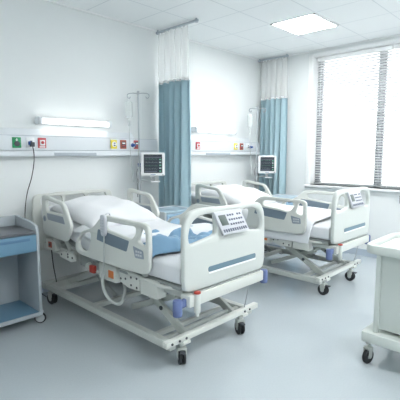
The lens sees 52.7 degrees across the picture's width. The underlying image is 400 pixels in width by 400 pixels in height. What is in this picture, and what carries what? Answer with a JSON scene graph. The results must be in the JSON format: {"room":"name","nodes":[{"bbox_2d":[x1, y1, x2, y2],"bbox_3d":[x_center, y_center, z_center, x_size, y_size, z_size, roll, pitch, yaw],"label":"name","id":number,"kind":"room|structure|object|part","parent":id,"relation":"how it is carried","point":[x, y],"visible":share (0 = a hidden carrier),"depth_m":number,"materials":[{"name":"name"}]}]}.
{"room":"hospital room","nodes":[
{"label":"hospital room","id":0,"kind":"room"},
{"bbox_2d":[0,0,261,284],"bbox_3d":[-1.492,-0.555,4.514,0.150,3.060,7.700,6,9,43],"label":"wall","id":1,"kind":"structure","parent":0,"point":[57,61],"depth_m":4.66,"materials":[{"name":"paint"}]},
{"bbox_2d":[35,116,111,127],"bbox_3d":[-1.363,-0.848,4.425,0.112,0.078,0.864,6,9,43],"label":"wall lamp","id":2,"kind":"object","parent":1,"relation":"attached to","point":[38,119],"visible":1,"depth_m":4.36,"materials":[{"name":"white plastic"}]},
{"bbox_2d":[42,118,108,126],"bbox_3d":[-1.348,-0.842,4.412,0.057,0.052,0.790,6,9,43],"label":"diffuser","id":3,"kind":"object","parent":2,"relation":"attached to","point":[55,121],"depth_m":4.38,"materials":[{"name":"white plastic"}]},
{"bbox_2d":[0,127,259,156],"bbox_3d":[-0.536,-0.720,5.280,0.151,0.280,4.650,6,9,43],"label":"wall panel","id":4,"kind":"object","parent":1,"relation":"attached to","point":[48,142],"depth_m":4.56,"materials":[{"name":"white paint"}]},
{"bbox_2d":[12,137,20,147],"bbox_3d":[-1.794,-0.563,3.955,0.012,0.104,0.084,6,9,43],"label":"outlet plate","id":5,"kind":"object","parent":4,"relation":"attached to","point":[16,141],"depth_m":3.94,"materials":[{"name":"green plastic"}]},
{"bbox_2d":[26,137,34,147],"bbox_3d":[-1.701,-0.574,4.051,0.012,0.104,0.084,6,9,43],"label":"outlet plate","id":6,"kind":"object","parent":4,"relation":"attached to","point":[32,139],"depth_m":4.04,"materials":[{"name":"white plastic"}]},
{"bbox_2d":[25,141,56,296],"bbox_3d":[-1.601,0.228,4.081,0.381,1.626,0.112,4,8,29],"label":"power cord","id":7,"kind":"object","parent":4,"relation":"hanging from","point":[32,144],"visible":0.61,"depth_m":4.06,"materials":[{"name":"grey plastic"}]},
{"bbox_2d":[38,138,45,147],"bbox_3d":[-1.618,-0.584,4.137,0.012,0.104,0.084,6,9,43],"label":"outlet plate","id":8,"kind":"object","parent":4,"relation":"attached to","point":[41,141],"depth_m":4.12,"materials":[{"name":"red plastic"}]},
{"bbox_2d":[40,140,44,147],"bbox_3d":[-1.607,-0.575,4.128,0.018,0.076,0.060,6,9,43],"label":"socket","id":9,"kind":"object","parent":4,"relation":"attached to","point":[42,142],"depth_m":4.12,"materials":[{"name":"white plastic"}]},
{"bbox_2d":[0,127,133,138],"bbox_3d":[-1.504,-0.714,4.312,0.085,0.069,1.920,6,9,43],"label":"hood","id":10,"kind":"object","parent":4,"relation":"attached to","point":[4,132],"depth_m":4.28,"materials":[{"name":"white paint"}]},
{"bbox_3d":[-1.351,-0.501,4.412,0.010,0.031,0.500,6,9,43],"label":"grip rail","id":11,"kind":"part","parent":4,"relation":"part of","materials":[{"name":"grey metal"}]},
{"bbox_2d":[110,140,116,148],"bbox_3d":[-1.016,-0.657,4.761,0.012,0.104,0.084,6,9,43],"label":"outlet plate","id":12,"kind":"object","parent":4,"relation":"attached to","point":[113,143],"depth_m":4.74,"materials":[{"name":"yellow plastic"}]},
{"bbox_2d":[120,140,125,148],"bbox_3d":[-0.922,-0.668,4.858,0.012,0.104,0.084,6,9,43],"label":"outlet plate","id":13,"kind":"object","parent":4,"relation":"attached to","point":[122,142],"depth_m":4.85,"materials":[{"name":"brown plastic"}]},
{"bbox_3d":[0.280,-0.697,6.100,0.010,0.031,0.550,6,9,43],"label":"grip rail","id":14,"kind":"part","parent":4,"relation":"part of","materials":[{"name":"grey metal"}]},
{"bbox_2d":[191,136,249,141],"bbox_3d":[0.209,-0.920,6.087,0.085,0.069,1.730,6,9,43],"label":"hood","id":15,"kind":"object","parent":4,"relation":"attached to","point":[193,138],"depth_m":6.10,"materials":[{"name":"white paint"}]},
{"bbox_2d":[191,127,236,134],"bbox_3d":[0.226,-1.040,6.071,0.112,0.078,0.914,6,9,43],"label":"wall lamp","id":16,"kind":"object","parent":1,"relation":"attached to","point":[193,129],"visible":1,"depth_m":5.99,"materials":[{"name":"white plastic"}]},
{"bbox_2d":[198,128,234,133],"bbox_3d":[0.240,-1.033,6.057,0.057,0.052,0.840,6,9,43],"label":"diffuser","id":17,"kind":"object","parent":16,"relation":"attached to","point":[205,130],"depth_m":6.04,"materials":[{"name":"white plastic"}]},
{"bbox_2d":[43,0,399,59],"bbox_3d":[1.128,-1.757,1.671,7.350,0.015,7.450,6,9,43],"label":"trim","id":18,"kind":"structure","parent":1,"relation":"attached to","point":[50,1],"depth_m":5.44,"materials":[{"name":"white"}]},
{"bbox_2d":[0,248,399,399],"bbox_3d":[1.160,1.308,2.170,7.500,0.100,7.700,6,9,43],"label":"floor","id":19,"kind":"structure","parent":0,"point":[299,342],"depth_m":3.06,"materials":[{"name":"plastic"}]},
{"bbox_2d":[0,215,45,327],"bbox_3d":[-1.724,0.640,3.458,0.458,0.930,0.627,6,9,43],"label":"cart","id":20,"kind":"object","parent":19,"relation":"on","point":[20,269],"visible":1,"depth_m":3.58,"materials":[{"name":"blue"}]},
{"bbox_3d":[-1.881,0.573,3.602,0.020,0.830,0.493,6,9,43],"label":"panel","id":21,"kind":"part","parent":20,"relation":"part of","materials":[{"name":"grey"}]},
{"bbox_3d":[-1.711,0.369,3.414,0.415,0.147,0.485,6,9,43],"label":"drawer","id":22,"kind":"part","parent":20,"relation":"part of","materials":[{"name":"blue plastic"}]},
{"bbox_2d":[0,300,38,322],"bbox_3d":[-1.722,0.992,3.497,0.421,0.022,0.493,6,9,43],"label":"shelf","id":23,"kind":"object","parent":20,"relation":"attached to","point":[11,311],"depth_m":3.54,"materials":[{"name":"blue plastic"}]},
{"bbox_3d":[-1.549,0.560,3.642,0.445,0.815,0.026,6,9,43],"label":"panel","id":24,"kind":"part","parent":20,"relation":"part of","materials":[{"name":"grey plastic"}]},
{"bbox_2d":[127,91,148,202],"bbox_3d":[-0.735,-0.188,4.934,0.306,2.232,0.292,0,7,0],"label":"stand","id":25,"kind":"object","parent":19,"relation":"on","point":[137,93],"visible":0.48,"depth_m":4.86,"materials":[{"name":"silver metal"}]},
{"bbox_2d":[125,99,133,181],"bbox_3d":[-0.843,-0.715,4.856,0.089,0.998,0.038,0,7,0],"label":"bag","id":26,"kind":"object","parent":25,"relation":"hanging from","point":[128,104],"visible":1,"depth_m":4.81,"materials":[{"name":"white"}]},
{"bbox_2d":[137,152,164,196],"bbox_3d":[-0.603,-0.308,4.946,0.344,0.545,0.135,-1,7,-8],"label":"patient monitor","id":27,"kind":"object","parent":25,"relation":"attached to","point":[152,164],"visible":0.98,"depth_m":4.88,"materials":[{"name":"white plastic"}]},
{"bbox_3d":[-0.577,-0.439,4.942,0.290,0.285,0.120,-1,7,-8],"label":"casing","id":28,"kind":"part","parent":27,"relation":"part of","materials":[{"name":"white plastic"}]},
{"bbox_2d":[32,188,267,364],"bbox_3d":[-0.570,0.509,3.713,2.258,1.131,1.040,6,9,43],"label":"hospital bed","id":29,"kind":"object","parent":19,"relation":"on","point":[229,259],"visible":0.91,"depth_m":3.06,"materials":[{"name":"painted metal"},{"name":"plastic"},{"name":"rubber"}]},
{"bbox_3d":[-1.306,0.161,3.693,0.533,0.390,0.036,6,9,43],"label":"rail","id":30,"kind":"part","parent":29,"relation":"part of","materials":[{"name":"beige plastic"}]},
{"bbox_3d":[-1.210,0.517,3.710,0.294,0.084,0.026,6,9,43],"label":"hinge plate","id":31,"kind":"part","parent":29,"relation":"part of","materials":[{"name":"beige plastic"}]},
{"bbox_3d":[-1.095,0.727,3.869,0.655,0.310,0.048,6,9,43],"label":"lift arm","id":32,"kind":"part","parent":29,"relation":"part of","materials":[{"name":"paint"}]},
{"bbox_3d":[-0.904,0.582,3.409,0.070,0.065,0.032,6,9,43],"label":"release handle","id":33,"kind":"part","parent":29,"relation":"part of","materials":[{"name":"red plastic"}]},
{"bbox_3d":[-0.941,0.737,3.833,0.487,0.268,0.022,6,9,43],"label":"brace arm","id":34,"kind":"part","parent":29,"relation":"part of"},
{"bbox_2d":[42,205,180,284],"bbox_3d":[-0.571,0.293,3.689,2.020,0.366,0.850,6,9,43],"label":"mattress","id":35,"kind":"object","parent":29,"relation":"on","point":[166,266],"visible":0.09,"depth_m":2.86,"materials":[{"name":"white fabric"}]},
{"bbox_2d":[51,195,156,227],"bbox_3d":[-0.950,0.092,4.017,0.791,0.253,0.760,6,9,43],"label":"pillow","id":36,"kind":"object","parent":35,"relation":"on","point":[84,210],"visible":0.82,"depth_m":3.84,"materials":[{"name":"white fabric"}]},
{"bbox_2d":[74,216,212,242],"bbox_3d":[-0.453,0.279,3.573,1.020,0.139,0.898,6,9,43],"label":"duvet","id":37,"kind":"object","parent":35,"relation":"on","point":[165,228],"visible":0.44,"depth_m":3.49,"materials":[{"name":"white fabric"}]},
{"bbox_2d":[143,227,211,258],"bbox_3d":[-0.131,0.314,3.267,0.364,0.183,0.903,6,9,43],"label":"blanket","id":38,"kind":"object","parent":35,"relation":"on","point":[161,244],"visible":0.48,"depth_m":2.99,"materials":[{"name":"blue fabric"}]},
{"bbox_2d":[100,213,126,305],"bbox_3d":[-0.669,0.463,3.171,0.206,0.741,0.099,-5,8,-34],"label":"remote","id":39,"kind":"object","parent":29,"relation":"hanging from","point":[103,218],"visible":0.95,"depth_m":3.14,"materials":[{"name":"grey plastic"}]},
{"bbox_3d":[-0.600,0.531,3.744,2.090,0.080,0.774,6,9,43],"label":"frame","id":40,"kind":"part","parent":29,"relation":"part of","materials":[{"name":"paint"}]},
{"bbox_3d":[-0.699,0.310,3.124,1.003,0.381,0.036,6,9,43],"label":"rail","id":41,"kind":"part","parent":29,"relation":"part of","materials":[{"name":"beige plastic"}]},
{"bbox_3d":[-0.621,0.079,4.403,0.533,0.390,0.036,6,9,43],"label":"rail","id":42,"kind":"part","parent":29,"relation":"part of","materials":[{"name":"beige plastic"}]},
{"bbox_3d":[-0.578,0.892,3.766,1.930,0.067,0.950,6,9,43],"label":"frame","id":43,"kind":"part","parent":29,"relation":"part of","materials":[{"name":"paint"}]},
{"bbox_3d":[-0.370,0.814,3.256,0.595,0.289,0.022,6,9,43],"label":"brace arm","id":44,"kind":"part","parent":29,"relation":"part of","materials":[{"name":"paint"}]},
{"bbox_3d":[-0.294,0.817,3.106,0.553,0.341,0.052,6,9,43],"label":"lift arm","id":45,"kind":"part","parent":29,"relation":"part of","materials":[{"name":"paint"}]},
{"bbox_3d":[-0.014,0.228,3.834,1.003,0.381,0.036,6,9,43],"label":"rail","id":46,"kind":"part","parent":29,"relation":"part of","materials":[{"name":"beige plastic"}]},
{"bbox_3d":[0.079,0.772,3.493,0.553,0.341,0.052,6,9,43],"label":"lift arm","id":47,"kind":"part","parent":29,"relation":"part of","materials":[{"name":"paint"}]},
{"bbox_3d":[0.227,0.156,2.929,0.050,0.172,0.372,6,9,43],"label":"control panel","id":48,"kind":"part","parent":29,"relation":"part of","materials":[{"name":"grey plastic"}]},
{"bbox_2d":[158,205,187,224],"bbox_3d":[-0.354,0.522,4.831,0.410,0.847,0.572,6,9,43],"label":"base cabinet","id":49,"kind":"object","parent":19,"relation":"on","point":[166,212],"visible":0.03,"depth_m":4.63,"materials":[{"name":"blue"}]},
{"bbox_3d":[-0.522,0.483,4.665,0.390,0.732,0.026,6,9,43],"label":"panel","id":50,"kind":"part","parent":49,"relation":"part of","materials":[{"name":"white"}]},
{"bbox_3d":[-0.343,0.210,4.784,0.360,0.147,0.430,6,9,43],"label":"drawer","id":51,"kind":"part","parent":49,"relation":"part of","materials":[{"name":"blue"}]},
{"bbox_2d":[249,106,265,188],"bbox_3d":[0.911,-0.374,6.539,0.306,2.232,0.292,0,7,0],"label":"stand","id":52,"kind":"object","parent":19,"relation":"on","point":[257,108],"visible":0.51,"depth_m":6.45,"materials":[{"name":"silver metal"}]},
{"bbox_2d":[248,112,252,174],"bbox_3d":[0.803,-0.901,6.460,0.089,0.998,0.038,0,7,0],"label":"bag","id":53,"kind":"object","parent":52,"relation":"hanging from","point":[250,116],"visible":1,"depth_m":6.41,"materials":[{"name":"white"}]},
{"bbox_2d":[254,155,275,178],"bbox_3d":[1.054,-0.446,6.541,0.344,0.545,0.135,0,7,4],"label":"patient monitor","id":54,"kind":"object","parent":52,"relation":"attached to","point":[266,164],"visible":0.94,"depth_m":6.47,"materials":[{"name":"white plastic"}]},
{"bbox_3d":[1.081,-0.576,6.532,0.290,0.285,0.120,0,7,4],"label":"casing","id":55,"kind":"part","parent":54,"relation":"part of","materials":[{"name":"white plastic"}]},
{"bbox_2d":[191,180,370,294],"bbox_3d":[0.875,0.345,5.124,2.258,1.131,1.040,6,9,43],"label":"hospital bed","id":56,"kind":"object","parent":19,"relation":"on","point":[349,227],"visible":0.66,"depth_m":4.45,"materials":[{"name":"painted metal"},{"name":"plastic"},{"name":"rubber"}]},
{"bbox_3d":[0.139,-0.003,5.103,0.533,0.390,0.036,6,9,43],"label":"rail","id":57,"kind":"part","parent":56,"relation":"part of","materials":[{"name":"beige plastic"}]},
{"bbox_3d":[0.824,-0.085,5.813,0.533,0.390,0.036,6,9,43],"label":"rail","id":58,"kind":"part","parent":56,"relation":"part of","materials":[{"name":"beige plastic"}]},
{"bbox_2d":[191,192,330,239],"bbox_3d":[0.874,0.129,5.099,2.020,0.366,0.850,6,9,43],"label":"mattress","id":59,"kind":"object","parent":56,"relation":"on","point":[320,229],"visible":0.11,"depth_m":4.21,"materials":[{"name":"white fabric"}]},
{"bbox_2d":[201,184,275,204],"bbox_3d":[0.502,-0.073,5.435,0.791,0.253,0.760,6,9,43],"label":"pillow","id":60,"kind":"object","parent":59,"relation":"on","point":[233,194],"visible":0.64,"depth_m":5.24,"materials":[{"name":"white fabric"}]},
{"bbox_2d":[242,202,338,243],"bbox_3d":[1.051,0.230,4.940,1.182,0.320,0.958,6,9,43],"label":"sheet","id":61,"kind":"object","parent":59,"relation":"on","point":[314,214],"visible":0.4,"depth_m":4.50,"materials":[{"name":"white fabric"}]},
{"bbox_3d":[0.845,0.367,5.155,2.090,0.080,0.774,6,9,43],"label":"frame","id":62,"kind":"part","parent":56,"relation":"part of","materials":[{"name":"paint"}]},
{"bbox_3d":[0.746,0.146,4.535,1.003,0.381,0.036,6,9,43],"label":"rail","id":63,"kind":"part","parent":56,"relation":"part of","materials":[{"name":"beige plastic"}]},
{"bbox_3d":[1.075,0.650,4.666,0.595,0.289,0.022,6,9,43],"label":"brace arm","id":64,"kind":"part","parent":56,"relation":"part of","materials":[{"name":"paint"}]},
{"bbox_3d":[1.150,0.653,4.517,0.553,0.341,0.052,6,9,43],"label":"lift arm","id":65,"kind":"part","parent":56,"relation":"part of","materials":[{"name":"paint"}]},
{"bbox_3d":[0.867,0.728,5.176,1.930,0.067,0.950,6,9,43],"label":"frame","id":66,"kind":"part","parent":56,"relation":"part of","materials":[{"name":"paint"}]},
{"bbox_3d":[1.431,0.064,5.244,1.003,0.381,0.036,6,9,43],"label":"rail","id":67,"kind":"part","parent":56,"relation":"part of","materials":[{"name":"beige plastic"}]},
{"bbox_3d":[1.524,0.608,4.904,0.553,0.341,0.052,6,9,43],"label":"lift arm","id":68,"kind":"part","parent":56,"relation":"part of","materials":[{"name":"paint"}]},
{"bbox_3d":[1.672,-0.008,4.339,0.050,0.172,0.372,6,9,43],"label":"control panel","id":69,"kind":"part","parent":56,"relation":"part of","materials":[{"name":"grey plastic"}]},
{"bbox_2d":[264,194,298,253],"bbox_3d":[1.282,0.356,6.253,0.410,0.847,0.562,6,9,43],"label":"base cabinet","id":70,"kind":"object","parent":19,"relation":"on","point":[273,244],"visible":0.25,"depth_m":6.13,"materials":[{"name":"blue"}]},
{"bbox_3d":[1.117,0.317,6.090,0.390,0.732,0.026,6,9,43],"label":"panel","id":71,"kind":"part","parent":70,"relation":"part of","materials":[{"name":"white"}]},
{"bbox_2d":[361,233,399,363],"bbox_3d":[1.586,0.741,2.808,0.697,0.879,0.608,6,9,43],"label":"trolley","id":72,"kind":"object","parent":19,"relation":"on","point":[384,331],"visible":1,"depth_m":2.78,"materials":[{"name":"grey paint"}]},
{"bbox_3d":[1.241,0.646,2.818,0.032,0.575,0.032,6,9,43],"label":"corner post","id":73,"kind":"part","parent":72,"relation":"part of","materials":[{"name":"grey paint"}]},
{"bbox_2d":[367,233,399,258],"bbox_3d":[1.581,0.335,2.760,0.690,0.062,0.600,6,9,43],"label":"tray","id":74,"kind":"object","parent":72,"relation":"on","point":[388,245],"depth_m":2.77,"materials":[{"name":"white plastic"}]},
{"bbox_2d":[51,0,399,59],"bbox_3d":[1.160,-1.831,1.805,7.500,0.100,7.700,6,9,43],"label":"ceiling","id":75,"kind":"structure","parent":0,"point":[243,27],"depth_m":4.72,"materials":[{"name":"tile"}]},
{"bbox_2d":[156,18,198,34],"bbox_3d":[-0.291,-2.120,4.938,0.745,0.047,0.044,6,9,43],"label":"rail","id":76,"kind":"object","parent":75,"relation":"attached to","point":[196,20],"visible":1,"depth_m":4.91,"materials":[{"name":"grey metal"}]},
{"bbox_2d":[158,27,190,206],"bbox_3d":[-0.339,-0.783,5.141,0.539,2.667,0.153,6,9,43],"label":"curtain","id":77,"kind":"object","parent":76,"relation":"hanging from","point":[174,95],"visible":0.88,"depth_m":5.07,"materials":[{"name":"blue fabric"}]},
{"bbox_2d":[159,80,190,206],"bbox_3d":[-0.339,-0.469,5.177,0.538,2.035,0.153,6,9,43],"label":"drape","id":78,"kind":"object","parent":77,"relation":"hanging from","point":[174,95],"depth_m":5.07,"materials":[{"name":"blue fabric"}]},
{"bbox_2d":[258,54,288,61],"bbox_3d":[1.187,-2.312,6.584,0.585,0.047,0.044,6,9,43],"label":"rail","id":79,"kind":"object","parent":75,"relation":"attached to","point":[286,55],"visible":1,"depth_m":6.56,"materials":[{"name":"grey metal"}]},
{"bbox_2d":[259,57,287,194],"bbox_3d":[1.208,-0.967,6.722,0.499,2.667,0.153,6,9,43],"label":"curtain","id":80,"kind":"object","parent":79,"relation":"hanging from","point":[273,122],"visible":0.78,"depth_m":6.66,"materials":[{"name":"blue fabric"}]},
{"bbox_2d":[270,12,338,34],"bbox_3d":[1.278,-2.138,4.933,0.600,0.012,0.600,6,9,43],"label":"recessed light","id":81,"kind":"object","parent":75,"relation":"in","point":[311,22],"visible":1,"depth_m":4.91,"materials":[{"name":"white plastic"}]},
{"bbox_2d":[261,36,399,249],"bbox_3d":[3.793,-0.566,4.607,7.350,3.060,0.250,6,9,43],"label":"wall","id":82,"kind":"structure","parent":0,"point":[287,76],"depth_m":6.46,"materials":[{"name":"paint"}]},
{"bbox_2d":[313,246,376,257],"bbox_3d":[3.702,0.915,4.684,7.350,0.100,0.012,6,9,43],"label":"baseboard","id":83,"kind":"structure","parent":82,"relation":"attached to","point":[363,252],"depth_m":5.95,"materials":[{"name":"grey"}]},
{"bbox_2d":[304,38,399,191],"bbox_3d":[3.529,-1.046,4.754,4.910,2.040,0.285,6,9,43],"label":"window","id":84,"kind":"structure","parent":82,"relation":"in","point":[313,64],"depth_m":6.27,"materials":[{"name":"white"}]},
{"bbox_3d":[3.511,-0.046,4.852,4.910,0.030,0.235,6,9,43],"label":"sill","id":85,"kind":"part","parent":84,"relation":"part of","materials":[{"name":"white"}]},
{"bbox_2d":[314,45,393,187],"bbox_3d":[2.238,-1.188,6.008,1.110,1.948,0.070,6,9,43],"label":"window blind","id":86,"kind":"object","parent":84,"relation":"attached to","point":[391,47],"visible":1,"depth_m":5.96,"materials":[{"name":"white plastic"}]},
{"bbox_3d":[2.241,-0.232,6.122,1.110,0.022,0.052,6,9,43],"label":"rail","id":87,"kind":"part","parent":86,"relation":"part of","materials":[{"name":"grey metal"}]},
{"bbox_3d":[2.241,-2.129,5.902,1.110,0.055,0.060,6,9,43],"label":"head rail","id":88,"kind":"part","parent":86,"relation":"part of","materials":[{"name":"white metal"}]},
{"bbox_2d":[387,44,399,187],"bbox_3d":[3.026,-1.101,5.256,1.035,1.948,0.070,6,9,43],"label":"window blind","id":89,"kind":"object","parent":84,"relation":"attached to","point":[397,46],"visible":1,"depth_m":5.57,"materials":[{"name":"white plastic"}]}
]}

